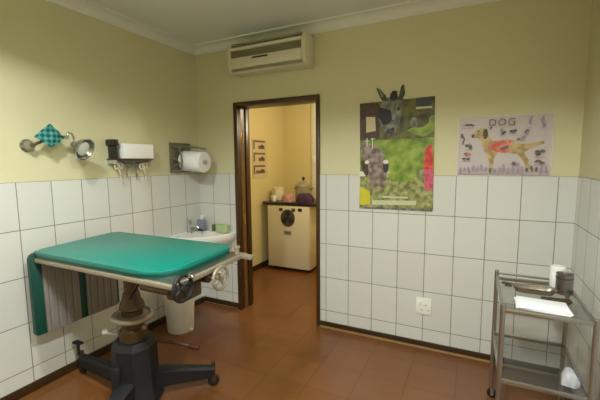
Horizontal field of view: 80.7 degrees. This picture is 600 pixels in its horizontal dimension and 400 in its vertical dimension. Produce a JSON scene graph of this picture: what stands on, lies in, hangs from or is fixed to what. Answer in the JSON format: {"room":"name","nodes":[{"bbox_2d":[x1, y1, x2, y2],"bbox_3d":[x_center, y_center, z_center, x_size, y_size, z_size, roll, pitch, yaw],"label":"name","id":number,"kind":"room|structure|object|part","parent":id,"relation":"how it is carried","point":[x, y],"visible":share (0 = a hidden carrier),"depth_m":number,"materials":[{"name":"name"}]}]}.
{"room":"veterinary exam room","nodes":[
{"label":"veterinary exam room","id":0,"kind":"room"},
{"bbox_2d":[0,0,203,397],"bbox_3d":[-1.966,-0.020,1.956,0.156,2.620,3.900,3,7,26],"label":"wall","id":1,"kind":"structure","parent":0,"point":[86,77],"depth_m":2.51,"materials":[{"name":"beige paint"}]},
{"bbox_2d":[19,131,93,159],"bbox_3d":[-1.579,-0.355,2.312,0.406,0.194,0.137,-4,7,-29],"label":"wall lamp","id":2,"kind":"object","parent":1,"relation":"attached to","point":[83,149],"visible":0.98,"depth_m":2.35,"materials":[{"name":"metal"}]},
{"bbox_3d":[-1.623,-0.382,2.278,0.022,0.079,0.187,4,8,39],"label":"arm","id":3,"kind":"part","parent":2,"relation":"part of","materials":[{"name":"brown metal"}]},
{"bbox_2d":[34,124,63,147],"bbox_3d":[-1.599,-0.411,2.266,0.028,0.156,0.184,3,7,28],"label":"cloth","id":4,"kind":"object","parent":2,"relation":"hanging from","point":[49,135],"visible":1,"depth_m":2.25,"materials":[{"name":"teal fabric"}]},
{"bbox_3d":[-1.475,-0.342,2.398,0.136,0.142,0.145,3,7,26],"label":"lamp shade","id":5,"kind":"part","parent":2,"relation":"part of","materials":[{"name":"metal"}]},
{"bbox_2d":[0,296,203,399],"bbox_3d":[-1.850,1.248,2.115,0.014,0.062,3.730,3,7,26],"label":"baseboard","id":6,"kind":"structure","parent":1,"relation":"attached to","point":[18,394],"depth_m":2.46,"materials":[{"name":"brown wood"}]},
{"bbox_2d":[45,0,194,55],"bbox_3d":[-1.842,-1.287,1.836,0.085,0.078,3.750,3,7,26],"label":"trim","id":7,"kind":"structure","parent":1,"relation":"attached to","point":[88,8],"depth_m":2.78,"materials":[{"name":"white paint"}]},
{"bbox_2d":[105,139,152,164],"bbox_3d":[-1.371,-0.383,2.860,0.104,0.195,0.356,3,7,26],"label":"wall rack","id":8,"kind":"object","parent":1,"relation":"attached to","point":[112,144],"visible":0.96,"depth_m":2.72,"materials":[{"name":"brown metal"}]},
{"bbox_2d":[114,162,123,183],"bbox_3d":[-1.423,-0.210,2.782,0.021,0.173,0.086,1,6,17],"label":"scissors","id":9,"kind":"object","parent":8,"relation":"hanging from","point":[118,168],"visible":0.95,"depth_m":2.78,"materials":[{"name":"white metal"}]},
{"bbox_3d":[-1.417,-0.214,2.804,0.012,0.170,0.057,3,15,26],"label":"blade","id":10,"kind":"part","parent":9,"relation":"part of","materials":[{"name":"white plastic"}]},
{"bbox_2d":[123,163,130,178],"bbox_3d":[-1.390,-0.234,2.848,0.016,0.135,0.071,1,6,16],"label":"scissors","id":11,"kind":"object","parent":8,"relation":"hanging from","point":[126,167],"visible":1,"depth_m":2.84,"materials":[{"name":"metal"}]},
{"bbox_3d":[-1.374,-0.306,2.870,0.096,0.040,0.356,3,7,26],"label":"rail","id":12,"kind":"part","parent":8,"relation":"part of","materials":[{"name":"silver metal"}]},
{"bbox_2d":[131,162,138,180],"bbox_3d":[-1.357,-0.234,2.917,0.019,0.154,0.077,1,6,17],"label":"scissors","id":13,"kind":"object","parent":8,"relation":"hanging from","point":[135,167],"visible":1,"depth_m":2.92,"materials":[{"name":"metal"}]},
{"bbox_2d":[117,143,153,158],"bbox_3d":[-1.349,-0.399,2.897,0.080,0.118,0.296,3,7,26],"label":"box","id":14,"kind":"object","parent":8,"relation":"on","point":[125,150],"visible":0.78,"depth_m":2.85,"materials":[{"name":"white cardboard"}]},
{"bbox_2d":[139,162,148,180],"bbox_3d":[-1.321,-0.231,2.990,0.021,0.182,0.097,2,7,18],"label":"scissors","id":15,"kind":"object","parent":8,"relation":"hanging from","point":[143,165],"visible":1,"depth_m":2.99,"materials":[{"name":"white metal"}]},
{"bbox_2d":[169,143,206,172],"bbox_3d":[-1.019,-0.400,3.340,0.303,0.280,0.270,3,7,26],"label":"holder","id":16,"kind":"object","parent":1,"relation":"attached to","point":[175,149],"visible":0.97,"depth_m":3.32,"materials":[{"name":"grey metal"}]},
{"bbox_3d":[-1.145,-0.378,3.287,0.113,0.245,0.031,2,7,18],"label":"wire arm","id":17,"kind":"part","parent":16,"relation":"part of","materials":[{"name":"grey metal"}]},
{"bbox_3d":[-1.151,-0.406,3.404,0.008,0.280,0.270,3,7,26],"label":"wall plate","id":18,"kind":"part","parent":16,"relation":"part of","materials":[{"name":"grey metal"}]},
{"bbox_3d":[-1.028,-0.494,3.349,0.257,0.040,0.114,3,7,26],"label":"wire arm","id":19,"kind":"part","parent":16,"relation":"part of","materials":[{"name":"grey metal"}]},
{"bbox_2d":[178,151,210,171],"bbox_3d":[-0.999,-0.365,3.349,0.248,0.208,0.195,3,7,26],"label":"paper roll","id":20,"kind":"object","parent":16,"relation":"on","point":[192,160],"visible":0.97,"depth_m":3.28,"materials":[{"name":"white paper"}]},
{"bbox_2d":[90,0,411,43],"bbox_3d":[-0.473,-1.312,1.130,3.560,0.100,4.100,3,7,26],"label":"ceiling","id":21,"kind":"structure","parent":0,"point":[193,21],"depth_m":2.70,"materials":[{"name":"white paint"}]},
{"bbox_2d":[249,106,283,265],"bbox_3d":[-0.704,-0.182,4.705,0.100,2.325,1.850,3,7,26],"label":"wall","id":22,"kind":"structure","parent":0,"point":[266,124],"depth_m":5.02,"materials":[{"name":"beige paint"}]},
{"bbox_2d":[251,139,266,179],"bbox_3d":[-0.555,-0.559,4.858,0.004,0.540,0.370,3,7,26],"label":"notice","id":23,"kind":"object","parent":22,"relation":"attached to","point":[259,148],"visible":1,"depth_m":4.85,"materials":[{"name":"beige paper"}]},
{"bbox_2d":[253,259,268,271],"bbox_3d":[-0.643,0.942,4.802,0.014,0.070,1.850,3,7,26],"label":"baseboard","id":24,"kind":"structure","parent":22,"relation":"attached to","point":[266,262],"depth_m":4.98,"materials":[{"name":"brown wood"}]},
{"bbox_2d":[19,264,568,399],"bbox_3d":[-0.043,1.297,2.361,3.660,0.120,6.150,3,7,26],"label":"floor","id":25,"kind":"structure","parent":0,"point":[272,348],"depth_m":2.59,"materials":[{"name":"tile"}]},
{"bbox_2d":[27,232,253,399],"bbox_3d":[-1.044,0.781,2.092,1.356,0.981,0.892,3,7,26],"label":"examination table","id":26,"kind":"object","parent":25,"relation":"on","point":[73,281],"visible":1,"depth_m":2.12,"materials":[{"name":"teal leather"}]},
{"bbox_3d":[-1.325,1.110,2.378,0.515,0.130,0.110,3,7,30],"label":"leg","id":27,"kind":"part","parent":26,"relation":"part of","materials":[{"name":"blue metal"}]},
{"bbox_3d":[-1.162,0.815,2.163,0.121,0.036,0.040,2,7,20],"label":"release knob","id":28,"kind":"part","parent":26,"relation":"part of","materials":[{"name":"grey paint"}]},
{"bbox_3d":[-1.076,1.096,2.073,0.060,0.240,0.032,3,7,26],"label":"plate","id":29,"kind":"part","parent":26,"relation":"part of","materials":[{"name":"black metal"}]},
{"bbox_3d":[-1.027,1.160,1.892,0.110,0.130,0.420,0,6,2],"label":"leg","id":30,"kind":"part","parent":26,"relation":"part of","materials":[{"name":"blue metal"}]},
{"bbox_2d":[34,251,253,289],"bbox_3d":[-0.941,0.351,2.130,1.215,0.047,0.579,3,7,26],"label":"frame","id":31,"kind":"object","parent":26,"relation":"on","point":[163,280],"depth_m":1.85,"materials":[{"name":"metal"}]},
{"bbox_3d":[-0.783,0.913,2.238,0.295,0.089,0.037,-1,6,-3],"label":"foot lever","id":32,"kind":"part","parent":26,"relation":"part of","materials":[{"name":"brown metal"}]},
{"bbox_3d":[-0.748,1.114,2.296,0.370,0.130,0.110,-3,7,-20],"label":"leg","id":33,"kind":"part","parent":26,"relation":"part of","materials":[{"name":"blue metal"}]},
{"bbox_3d":[-0.511,0.360,1.661,0.040,0.022,0.021,3,7,26],"label":"crank knob","id":34,"kind":"part","parent":26,"relation":"part of","materials":[{"name":"silver metal"}]},
{"bbox_3d":[-0.380,0.300,2.127,0.040,0.045,0.040,3,7,26],"label":"clamp knob","id":35,"kind":"part","parent":26,"relation":"part of","materials":[{"name":"metal"}]},
{"bbox_2d":[164,295,193,334],"bbox_3d":[-1.071,0.981,3.157,0.275,0.354,0.275,3,7,26],"label":"waste bin","id":36,"kind":"object","parent":25,"relation":"on","point":[179,317],"visible":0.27,"depth_m":3.06,"materials":[{"name":"white plastic"}]},
{"bbox_2d":[268,204,315,272],"bbox_3d":[-0.034,0.494,5.009,0.634,0.905,0.594,3,7,26],"label":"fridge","id":37,"kind":"object","parent":25,"relation":"on","point":[291,229],"visible":0.93,"depth_m":4.74,"materials":[{"name":"beige metal"}]},
{"bbox_2d":[262,198,315,206],"bbox_3d":[-0.015,0.023,4.983,0.820,0.035,0.630,3,7,26],"label":"countertop","id":38,"kind":"structure","parent":37,"relation":"on","point":[278,202],"depth_m":4.73,"materials":[{"name":"black laminate"}]},
{"bbox_2d":[271,195,277,201],"bbox_3d":[-0.353,-0.022,4.865,0.080,0.085,0.096,-4,7,-29],"label":"cup","id":39,"kind":"object","parent":38,"relation":"on","point":[273,197],"visible":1,"depth_m":4.84,"materials":[{"name":"white ceramic"}]},
{"bbox_2d":[272,186,283,199],"bbox_3d":[-0.310,-0.102,5.052,0.168,0.202,0.167,3,7,26],"label":"canister","id":40,"kind":"object","parent":38,"relation":"on","point":[279,191],"visible":0.88,"depth_m":4.98,"materials":[{"name":"beige ceramic"}]},
{"bbox_3d":[-0.310,-0.177,5.044,0.168,0.050,0.167,3,7,26],"label":"lid","id":41,"kind":"part","parent":40,"relation":"part of","materials":[{"name":"beige ceramic"}]},
{"bbox_2d":[282,194,295,201],"bbox_3d":[-0.165,-0.029,4.812,0.206,0.106,0.154,3,7,26],"label":"towel","id":42,"kind":"object","parent":38,"relation":"on","point":[286,197],"visible":1,"depth_m":4.76,"materials":[{"name":"pink fabric"}]},
{"bbox_2d":[294,177,312,199],"bbox_3d":[0.048,-0.163,4.992,0.237,0.330,0.238,-3,7,-20],"label":"cooking pot","id":43,"kind":"object","parent":38,"relation":"on","point":[303,186],"visible":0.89,"depth_m":4.91,"materials":[{"name":"grey ceramic"}]},
{"bbox_3d":[0.049,-0.098,4.999,0.238,0.200,0.237,3,7,26],"label":"pot","id":44,"kind":"part","parent":43,"relation":"part of","materials":[{"name":"grey ceramic"}]},
{"bbox_3d":[0.047,-0.234,4.984,0.234,0.072,0.233,3,7,26],"label":"lid","id":45,"kind":"part","parent":43,"relation":"part of","materials":[{"name":"grey ceramic"}]},
{"bbox_2d":[296,193,313,202],"bbox_3d":[0.069,-0.030,4.712,0.255,0.126,0.189,3,7,26],"label":"cloth","id":46,"kind":"object","parent":38,"relation":"on","point":[302,197],"visible":1,"depth_m":4.64,"materials":[{"name":"purple fabric"}]},
{"bbox_2d":[487,269,599,399],"bbox_3d":[1.246,0.863,1.872,0.409,0.824,0.560,3,7,26],"label":"trolley","id":47,"kind":"object","parent":25,"relation":"on","point":[491,392],"visible":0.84,"depth_m":1.71,"materials":[{"name":"metal"}]},
{"bbox_3d":[1.196,0.788,2.179,0.023,0.739,0.023,3,7,26],"label":"post","id":48,"kind":"part","parent":47,"relation":"part of","materials":[{"name":"metal"}]},
{"bbox_3d":[0.968,0.847,1.716,0.023,0.724,0.023,3,7,26],"label":"post","id":49,"kind":"part","parent":47,"relation":"part of","materials":[{"name":"metal"}]},
{"bbox_2d":[501,281,534,286],"bbox_3d":[1.232,0.474,1.989,0.169,0.008,0.077,0,6,6],"label":"forceps","id":50,"kind":"object","parent":47,"relation":"on","point":[507,284],"visible":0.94,"depth_m":2.00,"materials":[{"name":"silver metal"}]},
{"bbox_3d":[1.239,0.478,1.841,0.358,0.023,0.517,3,7,26],"label":"guard rail","id":51,"kind":"part","parent":47,"relation":"part of","materials":[{"name":"metal"}]},
{"bbox_2d":[512,283,557,295],"bbox_3d":[1.248,0.478,1.885,0.208,0.030,0.082,3,7,26],"label":"dish","id":52,"kind":"object","parent":47,"relation":"on","point":[524,288],"visible":1,"depth_m":1.88,"materials":[{"name":"silver metal"}]},
{"bbox_3d":[1.241,0.856,1.874,0.365,0.022,0.532,3,7,26],"label":"shelf frame","id":53,"kind":"part","parent":47,"relation":"part of","materials":[{"name":"metal"}]},
{"bbox_2d":[514,296,573,316],"bbox_3d":[1.159,0.507,1.693,0.226,0.016,0.154,3,7,29],"label":"paper stack","id":54,"kind":"object","parent":47,"relation":"on","point":[526,303],"visible":1,"depth_m":1.68,"materials":[{"name":"white paper"}]},
{"bbox_3d":[1.238,0.504,1.836,0.365,0.022,0.532,3,7,26],"label":"shelf frame","id":55,"kind":"part","parent":47,"relation":"part of","materials":[{"name":"metal"}]},
{"bbox_2d":[540,296,572,304],"bbox_3d":[1.273,0.499,1.756,0.130,0.015,0.050,2,7,20],"label":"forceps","id":56,"kind":"object","parent":47,"relation":"on","point":[567,301],"visible":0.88,"depth_m":1.76,"materials":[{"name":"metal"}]},
{"bbox_2d":[549,264,565,287],"bbox_3d":[1.429,0.424,1.962,0.074,0.117,0.074,3,7,26],"label":"jar","id":57,"kind":"object","parent":47,"relation":"on","point":[553,268],"visible":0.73,"depth_m":1.95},
{"bbox_3d":[1.429,0.381,1.957,0.074,0.029,0.074,3,7,26],"label":"lid","id":58,"kind":"part","parent":57,"relation":"part of","materials":[{"name":"white plastic"}]},
{"bbox_3d":[1.514,0.804,2.025,0.023,0.734,0.023,3,7,26],"label":"post","id":59,"kind":"part","parent":47,"relation":"part of","materials":[{"name":"metal"}]},
{"bbox_2d":[555,271,573,295],"bbox_3d":[1.394,0.440,1.864,0.080,0.108,0.080,3,7,26],"label":"jar","id":60,"kind":"object","parent":47,"relation":"on","point":[564,282],"visible":0.98,"depth_m":1.84,"materials":[{"name":"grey metal"}]},
{"bbox_2d":[561,367,580,388],"bbox_3d":[1.285,0.839,1.686,0.075,0.063,0.104,3,7,26],"label":"plastic bag","id":61,"kind":"object","parent":47,"relation":"on","point":[569,378],"visible":1,"depth_m":1.65,"materials":[{"name":"white plastic"}]},
{"bbox_3d":[1.285,0.866,1.562,0.023,0.714,0.023,3,7,26],"label":"post","id":62,"kind":"part","parent":47,"relation":"part of","materials":[{"name":"metal"}]},
{"bbox_2d":[283,104,311,197],"bbox_3d":[0.758,-0.234,5.071,2.400,2.325,0.100,3,7,26],"label":"wall","id":63,"kind":"structure","parent":0,"point":[296,118],"depth_m":5.34,"materials":[{"name":"beige paint"}]},
{"bbox_2d":[311,103,315,198],"bbox_3d":[0.217,-0.250,5.263,0.090,2.325,0.030,3,7,26],"label":"trim","id":64,"kind":"structure","parent":63,"relation":"attached to","point":[313,105],"depth_m":5.19,"materials":[{"name":"paint"}]},
{"bbox_2d":[312,156,315,163],"bbox_3d":[0.218,-0.593,5.198,0.080,0.120,0.016,3,7,26],"label":"light switch","id":65,"kind":"object","parent":63,"relation":"attached to","point":[313,157],"visible":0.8,"depth_m":5.20,"materials":[{"name":"white plastic"}]},
{"bbox_2d":[194,0,591,368],"bbox_3d":[0.407,-0.159,3.036,3.460,2.620,0.156,3,7,26],"label":"wall","id":66,"kind":"structure","parent":0,"point":[503,57],"depth_m":2.63,"materials":[{"name":"beige paint"}]},
{"bbox_2d":[169,217,235,244],"bbox_3d":[-0.935,0.461,3.435,0.467,0.562,0.467,3,7,26],"label":"basin","id":67,"kind":"object","parent":66,"relation":"attached to","point":[208,235],"visible":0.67,"depth_m":3.45,"materials":[{"name":"white ceramic"}]},
{"bbox_2d":[186,217,198,233],"bbox_3d":[-1.056,0.252,3.477,0.129,0.154,0.054,3,7,26],"label":"tap","id":68,"kind":"object","parent":67,"relation":"on","point":[189,222],"depth_m":3.48,"materials":[{"name":"silver metal"}]},
{"bbox_2d":[197,215,205,230],"bbox_3d":[-1.002,0.233,3.599,0.080,0.160,0.054,3,7,26],"label":"soap dispenser","id":69,"kind":"object","parent":67,"relation":"on","point":[201,223],"visible":0.94,"depth_m":3.58,"materials":[{"name":"blue plastic"}]},
{"bbox_3d":[-0.932,0.429,3.422,0.452,0.192,0.452,3,7,26],"label":"bowl","id":70,"kind":"part","parent":67,"relation":"part of","materials":[{"name":"white ceramic"}]},
{"bbox_2d":[215,224,229,232],"bbox_3d":[-0.774,0.281,3.531,0.140,0.075,0.064,3,7,26],"label":"sponge","id":71,"kind":"object","parent":67,"relation":"on","point":[223,228],"visible":1,"depth_m":3.50,"materials":[{"name":"green"}]},
{"bbox_2d":[204,296,238,307],"bbox_3d":[-0.821,1.062,3.684,0.447,0.050,0.014,3,7,26],"label":"baseboard","id":72,"kind":"structure","parent":66,"relation":"attached to","point":[208,299],"depth_m":3.67,"materials":[{"name":"brown wood"}]},
{"bbox_2d":[235,196,238,308],"bbox_3d":[-0.626,0.426,3.524,0.010,1.371,0.012,3,7,26],"label":"trim","id":73,"kind":"structure","parent":66,"relation":"attached to","point":[235,196],"depth_m":3.51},
{"bbox_2d":[227,31,313,77],"bbox_3d":[-0.266,-1.244,3.054,0.763,0.256,0.182,3,7,26],"label":"air conditioner","id":74,"kind":"object","parent":66,"relation":"attached to","point":[293,51],"visible":1,"depth_m":2.97,"materials":[{"name":"white plastic"}]},
{"bbox_3d":[-0.299,-1.313,2.980,0.696,0.028,0.029,3,7,26],"label":"rail","id":75,"kind":"part","parent":74,"relation":"part of","materials":[{"name":"white plastic"}]},
{"bbox_2d":[231,40,300,58],"bbox_3d":[-0.297,-1.270,2.989,0.696,0.052,0.020,3,7,26],"label":"grille","id":76,"kind":"object","parent":74,"relation":"attached to","point":[279,46],"depth_m":2.97,"materials":[{"name":"grey plastic"}]},
{"bbox_3d":[-0.297,-1.192,2.995,0.696,0.092,0.034,3,7,26],"label":"panel","id":77,"kind":"part","parent":74,"relation":"part of","materials":[{"name":"white plastic"}]},
{"bbox_2d":[232,31,301,47],"bbox_3d":[-0.267,-1.356,3.042,0.696,0.031,0.129,3,7,26],"label":"grille","id":78,"kind":"object","parent":74,"relation":"attached to","point":[266,40],"depth_m":2.97,"materials":[{"name":"grey plastic"}]},
{"bbox_2d":[233,94,319,325],"bbox_3d":[-0.189,0.100,3.361,0.931,2.047,0.193,3,7,26],"label":"door frame","id":79,"kind":"structure","parent":66,"relation":"in","point":[240,109],"depth_m":3.45,"materials":[{"name":"brown wood"}]},
{"bbox_2d":[194,0,500,55],"bbox_3d":[0.345,-1.411,2.797,3.160,0.078,0.085,3,7,26],"label":"trim","id":80,"kind":"structure","parent":66,"relation":"attached to","point":[414,7],"depth_m":2.78,"materials":[{"name":"white paint"}]},
{"bbox_2d":[359,84,434,211],"bbox_3d":[0.743,-0.402,2.751,0.578,0.974,0.008,3,7,26],"label":"poster","id":81,"kind":"object","parent":66,"relation":"attached to","point":[397,132],"visible":1,"depth_m":2.75,"materials":[{"name":"multicoloured paper"}]},
{"bbox_2d":[416,297,431,315],"bbox_3d":[0.970,0.835,2.774,0.116,0.136,0.016,3,7,26],"label":"wall socket","id":82,"kind":"object","parent":66,"relation":"attached to","point":[423,305],"visible":1,"depth_m":2.77,"materials":[{"name":"white plastic"}]},
{"bbox_2d":[320,320,558,377],"bbox_3d":[0.979,1.150,2.798,1.780,0.058,0.028,3,7,26],"label":"baseboard","id":83,"kind":"structure","parent":66,"relation":"attached to","point":[482,357],"depth_m":2.74,"materials":[{"name":"brown wood"}]},
{"bbox_2d":[456,112,554,176],"bbox_3d":[1.391,-0.371,2.424,0.571,0.415,0.026,3,7,26],"label":"chart","id":84,"kind":"object","parent":66,"relation":"attached to","point":[519,144],"visible":1,"depth_m":2.42,"materials":[{"name":"white paper"}]},
{"bbox_2d":[565,0,599,399],"bbox_3d":[1.000,0.110,0.507,0.156,2.620,3.900,3,7,26],"label":"wall","id":85,"kind":"structure","parent":0,"point":[585,264],"depth_m":2.05,"materials":[{"name":"white tile"}]},
{"bbox_2d":[564,386,573,399],"bbox_3d":[0.964,1.372,0.741,0.014,0.062,3.730,3,7,26],"label":"baseboard","id":86,"kind":"structure","parent":85,"relation":"attached to","point":[568,389],"depth_m":2.20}
]}

